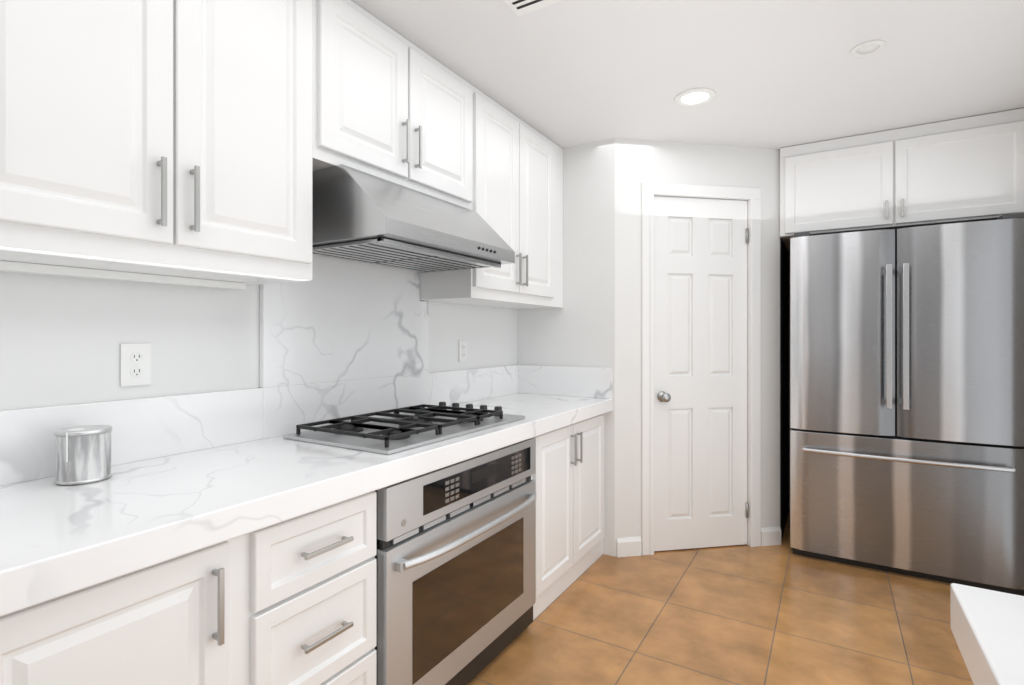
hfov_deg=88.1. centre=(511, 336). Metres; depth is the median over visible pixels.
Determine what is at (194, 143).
upper cabinet
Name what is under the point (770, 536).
baseboard
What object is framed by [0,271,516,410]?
wall
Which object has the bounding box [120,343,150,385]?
electrical outlet
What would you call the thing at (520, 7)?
ceiling vent
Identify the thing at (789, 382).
wall
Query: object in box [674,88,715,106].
recessed light
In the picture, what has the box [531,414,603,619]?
base cabinet
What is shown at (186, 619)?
base cabinet
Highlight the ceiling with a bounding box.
[351,0,1023,149]
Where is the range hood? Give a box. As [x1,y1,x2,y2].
[312,164,514,272]
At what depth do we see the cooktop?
1.92 m
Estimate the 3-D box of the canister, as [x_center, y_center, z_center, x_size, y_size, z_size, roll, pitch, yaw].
[-1.078,0.294,1.333,0.114,0.130,0.114,0,0,31]
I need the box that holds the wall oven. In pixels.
[375,438,536,684]
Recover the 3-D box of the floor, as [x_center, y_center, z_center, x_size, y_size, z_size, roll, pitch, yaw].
[0.153,1.310,1.087,2.920,0.060,7.120,0,0,31]
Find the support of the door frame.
attached to the wall at (638, 163)
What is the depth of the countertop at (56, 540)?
1.23 m
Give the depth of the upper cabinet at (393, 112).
1.98 m
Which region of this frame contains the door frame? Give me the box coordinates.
[642,182,760,554]
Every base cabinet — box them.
[0,532,251,684]
[252,491,375,684]
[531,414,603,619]
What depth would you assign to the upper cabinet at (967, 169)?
2.90 m
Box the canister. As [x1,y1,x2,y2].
[54,425,111,484]
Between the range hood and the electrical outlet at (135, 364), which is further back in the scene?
the range hood
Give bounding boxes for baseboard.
[617,537,641,556]
[761,527,780,545]
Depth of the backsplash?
2.05 m
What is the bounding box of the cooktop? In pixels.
[283,402,524,454]
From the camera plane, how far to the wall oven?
1.82 m
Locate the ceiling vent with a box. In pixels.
[503,0,562,16]
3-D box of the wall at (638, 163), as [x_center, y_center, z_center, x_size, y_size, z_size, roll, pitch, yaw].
[1.120,0.060,3.228,1.077,2.440,0.100,0,0,-10]
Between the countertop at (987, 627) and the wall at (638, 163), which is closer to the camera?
the countertop at (987, 627)
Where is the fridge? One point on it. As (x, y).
(907, 400)
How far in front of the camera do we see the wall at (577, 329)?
3.17 m
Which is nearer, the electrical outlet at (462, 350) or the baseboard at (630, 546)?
the electrical outlet at (462, 350)
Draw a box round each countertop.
[0,393,612,616]
[950,583,1023,684]
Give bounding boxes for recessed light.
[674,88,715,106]
[851,40,885,56]
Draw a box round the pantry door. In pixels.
[654,196,747,550]
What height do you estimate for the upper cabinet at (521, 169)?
0.976 m
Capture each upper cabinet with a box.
[0,0,323,287]
[324,0,479,214]
[420,91,562,308]
[780,108,1023,253]
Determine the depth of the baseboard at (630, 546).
3.09 m
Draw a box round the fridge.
[790,213,1023,595]
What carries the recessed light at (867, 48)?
in the ceiling
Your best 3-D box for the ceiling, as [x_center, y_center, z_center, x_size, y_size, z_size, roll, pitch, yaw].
[0.153,-1.190,1.087,2.920,0.060,7.120,0,0,31]
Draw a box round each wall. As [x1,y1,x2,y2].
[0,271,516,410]
[517,138,614,556]
[615,138,779,555]
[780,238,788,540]
[789,254,791,509]
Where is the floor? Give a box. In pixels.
[467,510,973,684]
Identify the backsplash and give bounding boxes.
[0,255,611,485]
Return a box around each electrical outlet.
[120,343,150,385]
[459,341,466,361]
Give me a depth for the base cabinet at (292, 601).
1.36 m

